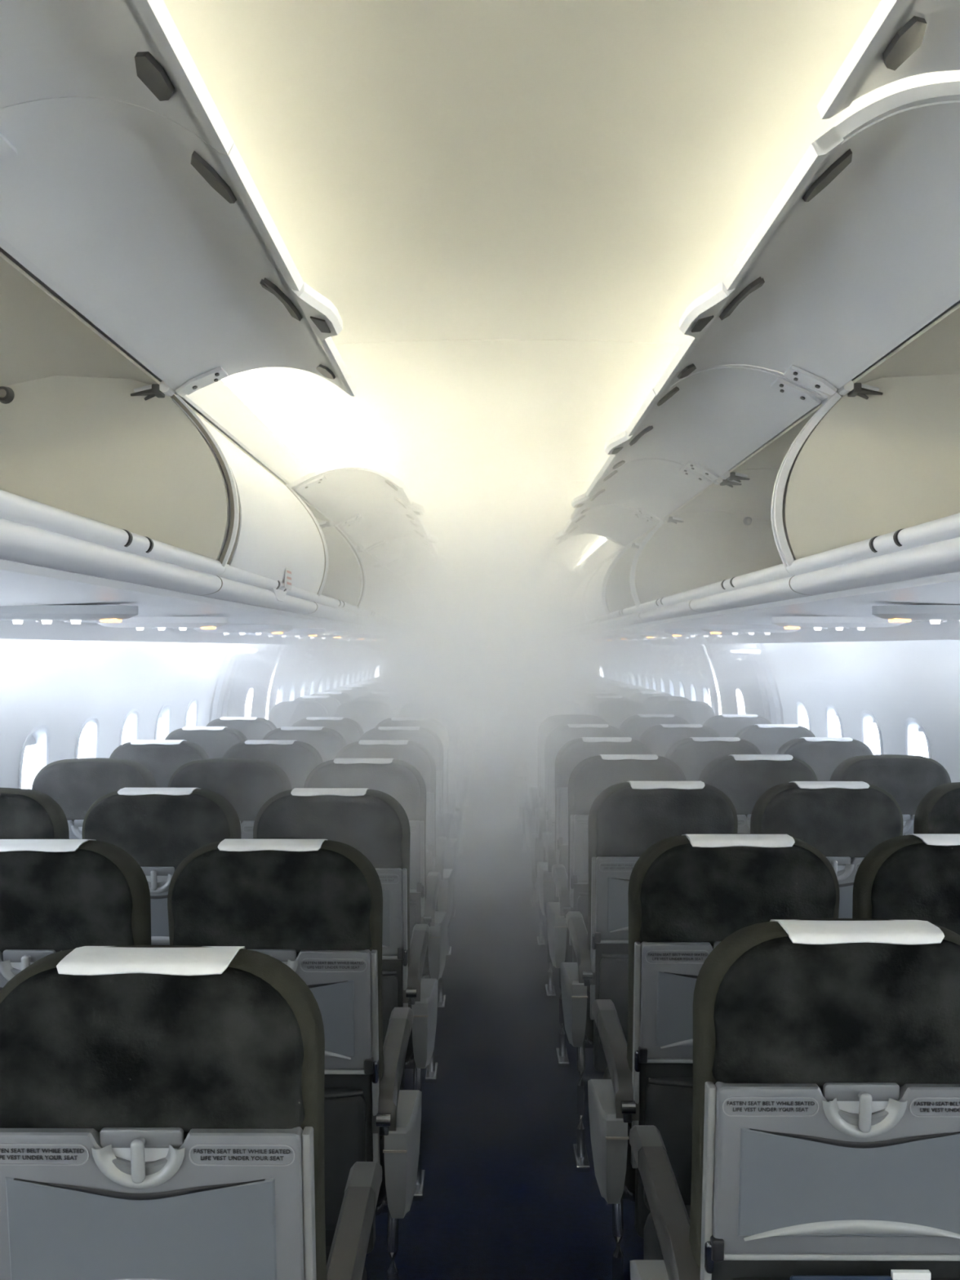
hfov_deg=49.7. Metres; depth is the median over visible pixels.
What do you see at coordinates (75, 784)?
seat
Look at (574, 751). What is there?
seat
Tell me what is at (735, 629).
unit
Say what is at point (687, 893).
seat
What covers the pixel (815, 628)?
reading lamp
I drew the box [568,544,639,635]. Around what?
bin
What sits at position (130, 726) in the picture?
window
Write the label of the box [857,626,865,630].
reading lamp
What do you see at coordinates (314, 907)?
seat
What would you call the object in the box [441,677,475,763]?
seat
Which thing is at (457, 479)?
trim
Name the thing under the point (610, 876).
tray
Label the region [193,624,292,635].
unit
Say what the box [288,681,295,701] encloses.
window
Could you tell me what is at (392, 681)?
seat
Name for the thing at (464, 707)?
tray
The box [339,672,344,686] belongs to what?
window
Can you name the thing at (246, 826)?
tray
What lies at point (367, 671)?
window
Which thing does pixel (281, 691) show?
window
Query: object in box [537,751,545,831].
tray
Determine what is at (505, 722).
seat
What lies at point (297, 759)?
seat
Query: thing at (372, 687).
seat
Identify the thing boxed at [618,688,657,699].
seat
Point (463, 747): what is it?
seat
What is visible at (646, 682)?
window
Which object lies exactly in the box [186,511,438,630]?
bin
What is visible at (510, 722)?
seat
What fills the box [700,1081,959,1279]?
tray
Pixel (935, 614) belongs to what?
unit
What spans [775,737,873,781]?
seat
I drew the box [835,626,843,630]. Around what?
reading lamp
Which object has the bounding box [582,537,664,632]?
bin
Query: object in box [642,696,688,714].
seat
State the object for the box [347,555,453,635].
bin
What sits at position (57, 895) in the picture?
seat
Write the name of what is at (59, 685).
wall
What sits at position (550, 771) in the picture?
tray
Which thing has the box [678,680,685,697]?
window
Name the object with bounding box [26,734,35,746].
blind
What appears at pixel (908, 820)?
tray
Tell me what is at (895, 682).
wall
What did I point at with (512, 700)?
tray
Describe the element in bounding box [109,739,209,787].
seat
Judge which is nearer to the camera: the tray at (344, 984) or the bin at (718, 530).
the tray at (344, 984)
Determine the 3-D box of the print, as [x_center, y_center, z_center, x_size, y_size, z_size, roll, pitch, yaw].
[-0.567,-0.185,3.085,0.001,0.041,0.068,0,0,0]
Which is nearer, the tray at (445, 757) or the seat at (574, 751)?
the seat at (574, 751)
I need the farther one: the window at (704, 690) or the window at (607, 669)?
the window at (607, 669)
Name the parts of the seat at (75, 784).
fabric panel, backrest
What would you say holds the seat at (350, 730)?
attached to the seat at (437, 726)
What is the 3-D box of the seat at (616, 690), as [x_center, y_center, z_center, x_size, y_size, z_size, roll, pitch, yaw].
[1.547,1.048,11.020,0.477,1.143,0.605,0,0,0]
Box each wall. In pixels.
[0,639,383,788]
[378,593,599,745]
[595,640,959,782]
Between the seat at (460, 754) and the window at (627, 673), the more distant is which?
the window at (627, 673)
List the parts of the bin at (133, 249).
hinge plate, door, hinge plate, edge trim, handle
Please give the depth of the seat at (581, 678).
14.58 m
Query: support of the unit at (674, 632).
attached to the bin at (620, 525)
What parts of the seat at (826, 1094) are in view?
armrest, fabric panel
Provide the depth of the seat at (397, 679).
14.56 m
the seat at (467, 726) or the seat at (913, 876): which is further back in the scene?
the seat at (467, 726)
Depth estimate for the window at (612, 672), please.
15.19 m
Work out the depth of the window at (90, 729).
4.67 m
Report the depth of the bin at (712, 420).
2.83 m
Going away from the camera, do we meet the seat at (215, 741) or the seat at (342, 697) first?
the seat at (215, 741)
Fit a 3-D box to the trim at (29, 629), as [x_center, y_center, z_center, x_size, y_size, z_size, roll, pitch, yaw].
[-1.408,-0.004,7.409,0.045,0.071,18.000,0,0,0]
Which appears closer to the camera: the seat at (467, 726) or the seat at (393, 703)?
the seat at (393, 703)
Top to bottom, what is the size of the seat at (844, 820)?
0.874 m
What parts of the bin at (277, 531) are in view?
door, handle, edge trim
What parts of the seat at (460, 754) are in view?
backrest, fabric panel, armrest, leg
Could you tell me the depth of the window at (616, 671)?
14.65 m
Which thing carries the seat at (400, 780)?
on the floor
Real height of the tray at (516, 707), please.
0.488 m
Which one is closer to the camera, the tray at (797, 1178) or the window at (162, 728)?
the tray at (797, 1178)
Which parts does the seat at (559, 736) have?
armrest, leg, backrest, fabric panel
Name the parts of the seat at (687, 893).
armrest, leg, seat frame, backrest, fabric panel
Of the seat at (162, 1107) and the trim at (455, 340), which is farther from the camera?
the trim at (455, 340)
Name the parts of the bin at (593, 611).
edge trim, door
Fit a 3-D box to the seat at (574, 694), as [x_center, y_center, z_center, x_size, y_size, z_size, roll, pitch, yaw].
[1.071,0.907,10.254,0.500,0.872,0.606,0,0,0]
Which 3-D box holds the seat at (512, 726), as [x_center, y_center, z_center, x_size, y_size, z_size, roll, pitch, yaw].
[0.578,1.054,11.793,0.549,1.146,0.614,0,0,0]
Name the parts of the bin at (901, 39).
door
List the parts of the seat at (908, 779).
backrest, fabric panel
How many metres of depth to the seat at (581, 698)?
9.20 m
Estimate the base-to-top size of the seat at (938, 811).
1.140 m
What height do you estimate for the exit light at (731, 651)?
0.020 m
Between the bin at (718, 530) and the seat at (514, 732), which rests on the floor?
the seat at (514, 732)
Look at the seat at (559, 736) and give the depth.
5.29 m
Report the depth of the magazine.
1.44 m
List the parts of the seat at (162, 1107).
fabric panel, armrest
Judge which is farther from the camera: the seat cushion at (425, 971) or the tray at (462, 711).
the tray at (462, 711)
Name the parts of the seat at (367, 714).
backrest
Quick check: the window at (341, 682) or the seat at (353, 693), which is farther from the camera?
the window at (341, 682)
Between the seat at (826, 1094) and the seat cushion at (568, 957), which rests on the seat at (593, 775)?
the seat cushion at (568, 957)
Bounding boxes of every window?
[17,724,50,789]
[75,715,100,758]
[119,708,139,746]
[154,702,172,739]
[183,697,198,727]
[278,683,284,702]
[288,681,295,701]
[299,679,306,697]
[309,677,315,696]
[317,676,323,692]
[325,675,330,690]
[333,674,337,688]
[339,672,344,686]
[345,671,350,685]
[351,671,355,684]
[355,670,359,682]
[360,669,364,680]
[365,668,368,679]
[369,667,373,679]
[606,667,610,679]
[611,669,614,679]
[615,669,619,681]
[620,670,624,682]
[626,671,630,684]
[631,672,635,685]
[637,673,642,686]
[644,674,649,688]
[651,675,657,691]
[659,676,665,692]
[668,678,675,696]
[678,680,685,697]
[689,681,697,701]
[702,684,708,704]
[795,699,811,731]
[824,704,843,737]
[860,710,883,755]
[904,717,931,758]
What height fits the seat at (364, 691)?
1.146 m
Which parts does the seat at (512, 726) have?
leg, armrest, fabric panel, backrest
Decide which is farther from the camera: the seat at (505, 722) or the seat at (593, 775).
the seat at (505, 722)
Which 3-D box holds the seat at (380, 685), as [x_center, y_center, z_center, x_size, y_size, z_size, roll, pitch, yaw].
[-1.313,1.061,12.544,0.477,1.147,0.602,0,-1,0]
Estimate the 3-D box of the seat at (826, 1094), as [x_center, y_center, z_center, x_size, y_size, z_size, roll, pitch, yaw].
[0.514,0.973,1.707,0.549,1.142,0.604,0,0,0]
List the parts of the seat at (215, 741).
backrest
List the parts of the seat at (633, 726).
backrest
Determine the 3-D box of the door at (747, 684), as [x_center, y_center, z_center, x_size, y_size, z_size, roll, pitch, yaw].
[1.808,0.759,7.364,0.297,1.660,1.872,0,0,0]
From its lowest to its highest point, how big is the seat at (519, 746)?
1.142 m
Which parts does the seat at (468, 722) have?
backrest, fabric panel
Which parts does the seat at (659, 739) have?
backrest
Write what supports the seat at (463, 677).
on the floor
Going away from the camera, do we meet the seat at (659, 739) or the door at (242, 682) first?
the seat at (659, 739)
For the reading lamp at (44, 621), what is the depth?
2.49 m
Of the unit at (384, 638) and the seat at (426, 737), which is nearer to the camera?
the seat at (426, 737)
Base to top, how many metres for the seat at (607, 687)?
1.143 m
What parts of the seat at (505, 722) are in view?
fabric panel, backrest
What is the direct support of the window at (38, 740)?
in the wall at (59, 685)
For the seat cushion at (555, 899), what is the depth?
4.63 m
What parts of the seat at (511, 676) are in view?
fabric panel, backrest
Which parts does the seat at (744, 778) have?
backrest, fabric panel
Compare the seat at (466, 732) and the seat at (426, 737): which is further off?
the seat at (466, 732)
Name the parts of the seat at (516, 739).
leg, armrest, fabric panel, backrest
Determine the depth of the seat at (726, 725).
6.04 m
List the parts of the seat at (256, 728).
backrest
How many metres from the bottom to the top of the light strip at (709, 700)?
0.750 m
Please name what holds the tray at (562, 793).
on the seat at (574, 751)
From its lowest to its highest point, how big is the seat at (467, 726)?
1.140 m
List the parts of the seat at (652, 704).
backrest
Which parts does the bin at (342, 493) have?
hinge plate, door, hinge plate, edge trim, handle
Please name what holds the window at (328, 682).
in the wall at (59, 685)
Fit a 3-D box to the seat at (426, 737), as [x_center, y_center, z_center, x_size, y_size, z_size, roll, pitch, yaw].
[-0.384,1.005,5.380,0.549,1.153,0.611,0,-1,0]
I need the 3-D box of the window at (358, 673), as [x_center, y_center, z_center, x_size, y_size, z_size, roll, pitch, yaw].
[-1.693,0.584,14.164,0.102,0.346,0.260,0,0,0]
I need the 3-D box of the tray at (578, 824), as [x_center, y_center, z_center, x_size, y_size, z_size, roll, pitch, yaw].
[0.541,0.875,3.777,0.425,0.490,0.101,0,0,0]
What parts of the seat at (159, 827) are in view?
fabric panel, backrest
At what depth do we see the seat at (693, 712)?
7.66 m
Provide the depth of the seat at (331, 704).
8.40 m
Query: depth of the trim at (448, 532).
7.71 m
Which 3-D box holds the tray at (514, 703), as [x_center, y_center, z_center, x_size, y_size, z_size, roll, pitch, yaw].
[0.590,0.938,11.546,0.425,0.488,0.093,0,0,0]
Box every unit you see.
[0,604,137,624]
[96,616,228,630]
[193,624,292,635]
[245,628,325,637]
[280,631,347,639]
[314,634,369,639]
[333,635,382,640]
[348,636,392,641]
[590,636,634,641]
[600,635,649,640]
[614,634,671,639]
[639,631,703,638]
[664,628,746,637]
[700,624,799,635]
[771,616,905,630]
[871,604,959,624]
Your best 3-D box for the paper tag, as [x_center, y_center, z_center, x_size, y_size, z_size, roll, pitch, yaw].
[-0.569,-0.193,3.085,0.005,0.085,0.090,0,0,0]
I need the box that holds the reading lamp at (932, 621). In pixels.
[928,619,941,624]
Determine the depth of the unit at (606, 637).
8.36 m
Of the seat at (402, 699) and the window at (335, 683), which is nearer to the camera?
the seat at (402, 699)
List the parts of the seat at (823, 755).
backrest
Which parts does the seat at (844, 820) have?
backrest, fabric panel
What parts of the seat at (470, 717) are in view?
fabric panel, backrest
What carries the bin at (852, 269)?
attached to the ceiling
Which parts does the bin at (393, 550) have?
hinge plate, door, hinge plate, handle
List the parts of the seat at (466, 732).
backrest, fabric panel, armrest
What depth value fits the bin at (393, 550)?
6.61 m
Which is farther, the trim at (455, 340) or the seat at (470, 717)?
the seat at (470, 717)
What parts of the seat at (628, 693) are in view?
backrest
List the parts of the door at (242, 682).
pane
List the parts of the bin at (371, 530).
hinge plate, door, hinge plate, handle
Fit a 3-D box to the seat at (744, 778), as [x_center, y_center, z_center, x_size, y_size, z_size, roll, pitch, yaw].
[1.032,0.857,4.026,0.500,0.873,0.605,0,-1,0]
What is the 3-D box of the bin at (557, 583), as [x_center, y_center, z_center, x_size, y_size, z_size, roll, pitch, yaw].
[1.036,-0.327,9.982,1.260,0.629,1.170,0,0,0]
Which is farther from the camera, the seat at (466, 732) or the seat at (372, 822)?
the seat at (466, 732)
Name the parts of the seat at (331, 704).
backrest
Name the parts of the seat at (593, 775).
leg, armrest, backrest, fabric panel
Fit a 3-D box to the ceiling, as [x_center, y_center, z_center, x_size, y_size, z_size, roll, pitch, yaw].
[0.089,-0.433,7.403,3.479,0.785,18.000,0,0,0]
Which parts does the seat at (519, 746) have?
leg, armrest, fabric panel, backrest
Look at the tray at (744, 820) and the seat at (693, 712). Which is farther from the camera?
the seat at (693, 712)
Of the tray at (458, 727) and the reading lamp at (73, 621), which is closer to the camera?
the reading lamp at (73, 621)
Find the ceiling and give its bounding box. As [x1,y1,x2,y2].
[163,0,959,597]
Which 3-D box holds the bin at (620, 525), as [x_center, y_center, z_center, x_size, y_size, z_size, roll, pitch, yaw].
[1.006,-0.364,5.302,1.260,0.629,1.170,0,0,0]
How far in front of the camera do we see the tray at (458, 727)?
8.41 m
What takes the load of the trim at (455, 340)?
attached to the ceiling
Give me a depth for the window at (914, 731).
4.52 m
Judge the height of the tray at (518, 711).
0.488 m
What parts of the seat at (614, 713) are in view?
backrest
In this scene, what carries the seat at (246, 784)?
attached to the seat at (400, 780)
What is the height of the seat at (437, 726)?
1.142 m
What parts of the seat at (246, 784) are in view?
backrest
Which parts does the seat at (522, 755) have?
leg, armrest, fabric panel, backrest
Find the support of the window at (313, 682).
in the wall at (59, 685)
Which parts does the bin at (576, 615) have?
edge trim, door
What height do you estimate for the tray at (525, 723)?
0.489 m
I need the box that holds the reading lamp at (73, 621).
[70,619,81,624]
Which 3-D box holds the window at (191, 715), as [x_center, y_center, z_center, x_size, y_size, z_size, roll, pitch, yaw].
[-1.743,0.519,6.169,0.102,0.346,0.260,0,0,0]
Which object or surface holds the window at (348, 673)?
in the wall at (59, 685)
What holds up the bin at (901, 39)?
attached to the ceiling
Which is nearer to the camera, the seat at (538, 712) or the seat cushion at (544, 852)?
the seat cushion at (544, 852)
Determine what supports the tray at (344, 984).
on the seat at (314, 907)
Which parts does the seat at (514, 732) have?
leg, armrest, fabric panel, backrest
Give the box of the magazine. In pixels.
[890,1269,930,1279]
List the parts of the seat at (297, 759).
backrest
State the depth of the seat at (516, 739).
10.01 m
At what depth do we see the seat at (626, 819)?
3.00 m
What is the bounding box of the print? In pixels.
[286,569,291,585]
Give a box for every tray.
[0,949,62,991]
[0,1126,316,1279]
[67,819,84,839]
[141,866,174,945]
[240,820,254,839]
[248,949,380,1164]
[375,867,408,1007]
[408,820,424,917]
[426,791,435,871]
[435,770,442,836]
[443,755,448,813]
[447,729,457,795]
[457,723,459,782]
[459,716,462,751]
[462,711,463,743]
[463,706,465,735]
[465,702,466,729]
[466,699,467,724]
[507,691,509,711]
[511,699,513,724]
[514,702,515,729]
[515,706,517,735]
[518,711,519,742]
[520,715,523,751]
[524,722,527,760]
[527,729,537,795]
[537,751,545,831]
[546,766,555,860]
[555,786,568,897]
[568,814,588,945]
[590,856,639,1019]
[631,941,720,1168]
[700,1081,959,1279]
[737,813,751,833]
[826,857,864,918]
[902,814,914,835]
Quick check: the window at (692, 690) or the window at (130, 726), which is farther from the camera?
the window at (692, 690)
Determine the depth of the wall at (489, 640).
16.40 m
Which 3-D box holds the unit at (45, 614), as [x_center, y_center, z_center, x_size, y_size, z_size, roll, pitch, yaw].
[-1.041,-0.060,2.507,0.430,0.044,0.124,0,0,0]
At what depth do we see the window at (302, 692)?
9.99 m
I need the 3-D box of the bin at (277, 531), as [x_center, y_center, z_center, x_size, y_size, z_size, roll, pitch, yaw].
[-1.021,-0.382,3.054,0.953,0.629,1.352,0,0,0]
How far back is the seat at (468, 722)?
12.28 m
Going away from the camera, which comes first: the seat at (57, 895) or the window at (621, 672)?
the seat at (57, 895)
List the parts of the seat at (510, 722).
leg, fabric panel, backrest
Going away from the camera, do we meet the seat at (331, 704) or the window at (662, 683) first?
the seat at (331, 704)
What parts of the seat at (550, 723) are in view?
leg, armrest, fabric panel, backrest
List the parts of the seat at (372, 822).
fabric panel, backrest, seat frame, armrest, leg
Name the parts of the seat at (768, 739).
backrest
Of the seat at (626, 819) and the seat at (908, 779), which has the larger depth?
the seat at (908, 779)
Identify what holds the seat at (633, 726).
attached to the seat at (550, 723)
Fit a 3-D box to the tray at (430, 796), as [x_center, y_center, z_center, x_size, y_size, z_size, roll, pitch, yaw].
[-0.403,0.880,4.365,0.425,0.489,0.106,0,0,0]
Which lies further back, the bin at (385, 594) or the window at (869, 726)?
the bin at (385, 594)
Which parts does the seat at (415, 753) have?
fabric panel, backrest, armrest, leg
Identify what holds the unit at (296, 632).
attached to the bin at (371, 530)
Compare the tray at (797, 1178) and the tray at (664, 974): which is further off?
the tray at (664, 974)
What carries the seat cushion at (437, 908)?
on the seat at (415, 753)
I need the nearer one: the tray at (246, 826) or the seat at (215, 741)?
the tray at (246, 826)
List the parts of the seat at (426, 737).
fabric panel, backrest, armrest, leg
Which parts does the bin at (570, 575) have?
handle, door, hinge plate, hinge plate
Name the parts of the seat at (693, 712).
backrest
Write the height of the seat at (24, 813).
1.142 m
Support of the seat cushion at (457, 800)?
on the seat at (445, 713)
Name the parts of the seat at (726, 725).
backrest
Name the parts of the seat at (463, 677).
backrest, fabric panel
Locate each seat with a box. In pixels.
[0,787,69,839]
[0,838,151,991]
[0,944,382,1279]
[31,757,157,839]
[82,786,241,945]
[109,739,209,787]
[164,726,248,759]
[167,837,422,1279]
[168,758,291,839]
[205,716,277,740]
[222,739,323,789]
[253,787,438,1200]
[262,726,346,762]
[269,701,328,728]
[291,716,364,744]
[293,696,341,716]
[303,758,448,1083]
[310,692,353,704]
[324,688,363,699]
[334,701,393,733]
[334,740,453,1010]
[336,685,372,696]
[346,683,379,692]
[352,696,401,716]
[355,680,386,689]
[358,726,458,957]
[364,679,391,686]
[364,692,408,707]
[370,677,397,684]
[373,688,414,702]
[374,716,462,919]
[377,675,402,682]
[399,701,467,855]
[410,696,469,835]
[417,692,471,820]
[422,688,471,807]
[427,685,472,795]
[431,683,473,786]
[434,680,474,777]
[439,679,475,769]
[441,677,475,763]
[444,675,476,756]
[502,674,533,751]
[503,677,537,762]
[504,679,542,769]
[505,680,544,777]
[506,683,548,785]
[508,685,552,795]
[510,688,559,806]
[511,692,565,819]
[514,696,573,835]
[516,700,585,853]
[524,714,608,908]
[529,724,626,946]
[537,737,652,998]
[546,754,686,1066]
[560,780,737,1172]
[567,688,607,702]
[573,692,617,706]
[577,675,602,681]
[582,695,631,715]
[587,833,839,1279]
[591,700,648,728]
[600,683,634,692]
[608,685,645,695]
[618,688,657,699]
[618,714,688,740]
[629,692,672,703]
[629,918,959,1279]
[638,724,719,757]
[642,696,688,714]
[655,700,714,725]
[664,737,761,781]
[697,754,817,833]
[702,714,771,737]
[734,724,815,754]
[750,781,902,918]
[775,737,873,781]
[829,754,951,835]
[852,832,959,935]
[913,782,959,834]
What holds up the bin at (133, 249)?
attached to the ceiling
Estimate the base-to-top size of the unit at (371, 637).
0.044 m
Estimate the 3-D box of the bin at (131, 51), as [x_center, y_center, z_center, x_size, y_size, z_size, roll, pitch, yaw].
[-0.883,-0.402,0.629,1.260,0.629,1.180,0,0,0]
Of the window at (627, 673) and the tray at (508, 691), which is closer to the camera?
the window at (627, 673)
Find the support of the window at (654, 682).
in the wall at (895, 682)
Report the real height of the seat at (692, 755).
0.877 m
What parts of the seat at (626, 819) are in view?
armrest, leg, seat frame, backrest, fabric panel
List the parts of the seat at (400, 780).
fabric panel, backrest, seat frame, armrest, leg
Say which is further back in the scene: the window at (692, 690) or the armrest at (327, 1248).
the window at (692, 690)
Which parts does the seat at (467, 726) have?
backrest, fabric panel, armrest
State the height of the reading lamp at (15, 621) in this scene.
0.014 m
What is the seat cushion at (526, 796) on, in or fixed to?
on the seat at (538, 712)
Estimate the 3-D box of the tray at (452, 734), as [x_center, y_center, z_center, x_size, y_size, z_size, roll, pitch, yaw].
[-0.382,0.906,7.661,0.425,0.490,0.102,0,0,0]
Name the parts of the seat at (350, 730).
backrest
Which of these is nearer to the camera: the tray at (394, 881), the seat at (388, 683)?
the tray at (394, 881)
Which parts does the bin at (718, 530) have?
handle, edge trim, hinge plate, door, hinge plate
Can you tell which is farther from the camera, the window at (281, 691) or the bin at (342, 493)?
the window at (281, 691)
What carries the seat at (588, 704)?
attached to the seat at (522, 755)
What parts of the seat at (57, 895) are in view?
fabric panel, backrest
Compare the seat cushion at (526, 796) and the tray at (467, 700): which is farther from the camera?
the tray at (467, 700)
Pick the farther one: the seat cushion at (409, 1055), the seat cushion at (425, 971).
the seat cushion at (425, 971)
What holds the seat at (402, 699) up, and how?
attached to the seat at (463, 747)
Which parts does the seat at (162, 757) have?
backrest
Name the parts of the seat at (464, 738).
fabric panel, backrest, armrest, leg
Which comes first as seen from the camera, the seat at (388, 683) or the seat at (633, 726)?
the seat at (633, 726)
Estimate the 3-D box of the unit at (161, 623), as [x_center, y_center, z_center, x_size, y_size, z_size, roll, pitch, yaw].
[-1.036,-0.053,3.387,0.430,0.044,0.124,0,0,0]
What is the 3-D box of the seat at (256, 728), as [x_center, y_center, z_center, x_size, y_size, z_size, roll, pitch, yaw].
[-1.354,1.009,6.101,0.477,1.145,0.606,0,-1,0]
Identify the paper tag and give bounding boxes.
[284,567,292,590]
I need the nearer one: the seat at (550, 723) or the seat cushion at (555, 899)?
the seat cushion at (555, 899)
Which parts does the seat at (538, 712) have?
leg, armrest, fabric panel, backrest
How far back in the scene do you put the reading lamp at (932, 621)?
2.47 m
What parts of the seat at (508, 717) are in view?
leg, armrest, fabric panel, backrest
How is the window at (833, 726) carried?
in the wall at (895, 682)
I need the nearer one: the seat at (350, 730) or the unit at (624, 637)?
the seat at (350, 730)
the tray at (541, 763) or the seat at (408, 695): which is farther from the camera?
the seat at (408, 695)
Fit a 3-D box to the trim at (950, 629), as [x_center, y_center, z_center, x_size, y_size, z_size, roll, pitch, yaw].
[1.587,-0.004,7.390,0.045,0.071,18.000,0,0,0]
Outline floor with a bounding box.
[364,745,643,1279]
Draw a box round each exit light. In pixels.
[227,649,256,653]
[730,649,760,653]
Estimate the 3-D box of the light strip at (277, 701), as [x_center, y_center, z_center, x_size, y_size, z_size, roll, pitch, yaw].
[-1.655,0.773,8.460,0.016,0.750,0.040,0,0,0]
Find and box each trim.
[0,620,395,646]
[335,339,681,346]
[402,479,592,482]
[431,532,604,539]
[582,620,959,646]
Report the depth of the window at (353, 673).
13.72 m
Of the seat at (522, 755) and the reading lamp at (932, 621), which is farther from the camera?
the seat at (522, 755)
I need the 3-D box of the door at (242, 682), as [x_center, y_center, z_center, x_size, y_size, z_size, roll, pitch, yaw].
[-1.629,0.760,7.499,0.297,1.660,1.872,0,0,0]
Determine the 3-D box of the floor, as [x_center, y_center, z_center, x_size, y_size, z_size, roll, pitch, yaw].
[0.089,1.619,7.387,3.600,0.060,18.000,0,0,0]
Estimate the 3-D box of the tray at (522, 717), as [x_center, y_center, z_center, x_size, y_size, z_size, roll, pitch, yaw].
[0.576,0.920,9.242,0.425,0.488,0.089,0,0,0]
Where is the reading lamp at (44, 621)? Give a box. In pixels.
[41,619,52,624]
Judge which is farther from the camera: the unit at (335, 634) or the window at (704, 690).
the window at (704, 690)
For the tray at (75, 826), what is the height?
0.491 m
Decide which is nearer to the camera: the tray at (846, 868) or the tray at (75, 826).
the tray at (846, 868)
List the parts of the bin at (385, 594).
hinge plate, door, edge trim, hinge plate, handle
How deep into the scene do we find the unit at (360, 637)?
7.46 m
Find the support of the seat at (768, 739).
on the floor
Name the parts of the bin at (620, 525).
handle, edge trim, door, hinge plate, hinge plate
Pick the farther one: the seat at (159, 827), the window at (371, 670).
the window at (371, 670)
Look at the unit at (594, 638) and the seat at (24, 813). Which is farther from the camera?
the unit at (594, 638)
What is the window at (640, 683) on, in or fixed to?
in the wall at (895, 682)
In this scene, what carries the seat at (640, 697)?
on the floor
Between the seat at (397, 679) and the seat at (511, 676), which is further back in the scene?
the seat at (511, 676)
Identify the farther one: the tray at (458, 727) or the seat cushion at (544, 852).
the tray at (458, 727)
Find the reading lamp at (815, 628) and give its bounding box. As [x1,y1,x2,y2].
[813,626,822,630]
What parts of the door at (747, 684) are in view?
pane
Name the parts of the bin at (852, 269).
handle, edge trim, hinge plate, door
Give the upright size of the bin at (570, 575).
0.629 m
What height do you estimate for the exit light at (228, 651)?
0.020 m
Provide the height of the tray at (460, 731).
0.489 m
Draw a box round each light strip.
[275,688,278,704]
[708,688,711,706]
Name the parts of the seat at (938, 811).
fabric panel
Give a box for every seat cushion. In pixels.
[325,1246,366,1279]
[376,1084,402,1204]
[404,1004,413,1060]
[422,946,429,974]
[435,898,438,911]
[455,784,458,805]
[525,784,528,805]
[543,844,547,862]
[552,879,558,902]
[564,924,572,962]
[584,988,593,1039]
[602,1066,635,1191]
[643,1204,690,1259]
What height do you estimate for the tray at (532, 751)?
0.491 m
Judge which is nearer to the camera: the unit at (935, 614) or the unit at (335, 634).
the unit at (935, 614)
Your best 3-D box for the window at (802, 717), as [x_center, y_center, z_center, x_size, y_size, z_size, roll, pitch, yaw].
[1.906,0.518,6.033,0.102,0.346,0.260,0,0,0]
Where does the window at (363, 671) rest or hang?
in the wall at (59, 685)
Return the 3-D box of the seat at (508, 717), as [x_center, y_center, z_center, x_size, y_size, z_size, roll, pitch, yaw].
[0.587,1.066,13.330,0.549,1.148,0.621,0,0,0]
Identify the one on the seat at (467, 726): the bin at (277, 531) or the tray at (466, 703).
the tray at (466, 703)
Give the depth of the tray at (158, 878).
2.85 m
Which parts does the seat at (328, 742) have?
backrest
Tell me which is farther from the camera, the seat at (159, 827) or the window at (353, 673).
the window at (353, 673)
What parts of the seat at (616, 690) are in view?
backrest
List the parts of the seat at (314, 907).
fabric panel, backrest, seat frame, leg, armrest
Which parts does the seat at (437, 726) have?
backrest, fabric panel, armrest, leg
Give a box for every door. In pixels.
[208,643,292,722]
[694,643,783,724]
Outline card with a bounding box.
[790,1275,891,1279]
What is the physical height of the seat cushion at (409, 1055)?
0.129 m
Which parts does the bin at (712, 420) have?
handle, hinge plate, door, hinge plate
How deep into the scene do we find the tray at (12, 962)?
2.06 m
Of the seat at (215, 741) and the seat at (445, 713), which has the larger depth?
the seat at (445, 713)
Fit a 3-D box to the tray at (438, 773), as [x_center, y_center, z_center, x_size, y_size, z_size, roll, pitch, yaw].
[-0.398,0.887,5.129,0.425,0.491,0.096,0,0,0]
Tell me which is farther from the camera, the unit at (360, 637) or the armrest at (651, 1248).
the unit at (360, 637)
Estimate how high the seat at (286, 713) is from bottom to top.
1.151 m
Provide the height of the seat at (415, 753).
1.148 m
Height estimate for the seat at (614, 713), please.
0.874 m
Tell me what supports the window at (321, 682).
in the wall at (59, 685)
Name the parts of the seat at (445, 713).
fabric panel, backrest, armrest, leg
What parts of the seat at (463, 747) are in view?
backrest, fabric panel, armrest, leg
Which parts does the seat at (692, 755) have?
backrest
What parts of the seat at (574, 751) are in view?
armrest, leg, backrest, fabric panel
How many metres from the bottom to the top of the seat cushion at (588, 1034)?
0.129 m
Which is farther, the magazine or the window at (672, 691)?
the window at (672, 691)
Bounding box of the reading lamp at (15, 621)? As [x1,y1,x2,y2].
[12,619,23,624]
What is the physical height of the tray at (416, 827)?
0.490 m
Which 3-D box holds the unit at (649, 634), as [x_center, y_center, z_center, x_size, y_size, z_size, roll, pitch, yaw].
[1.183,-0.029,6.293,0.430,0.044,0.124,0,0,0]
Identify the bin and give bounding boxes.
[0,0,234,154]
[0,96,357,604]
[0,374,328,622]
[96,450,425,628]
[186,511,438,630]
[325,537,446,633]
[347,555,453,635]
[521,577,595,637]
[526,559,614,636]
[552,504,813,629]
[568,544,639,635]
[570,457,927,625]
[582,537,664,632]
[598,364,959,621]
[653,80,959,602]
[816,0,959,119]
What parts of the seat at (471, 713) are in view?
fabric panel, backrest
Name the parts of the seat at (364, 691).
backrest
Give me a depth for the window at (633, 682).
13.05 m

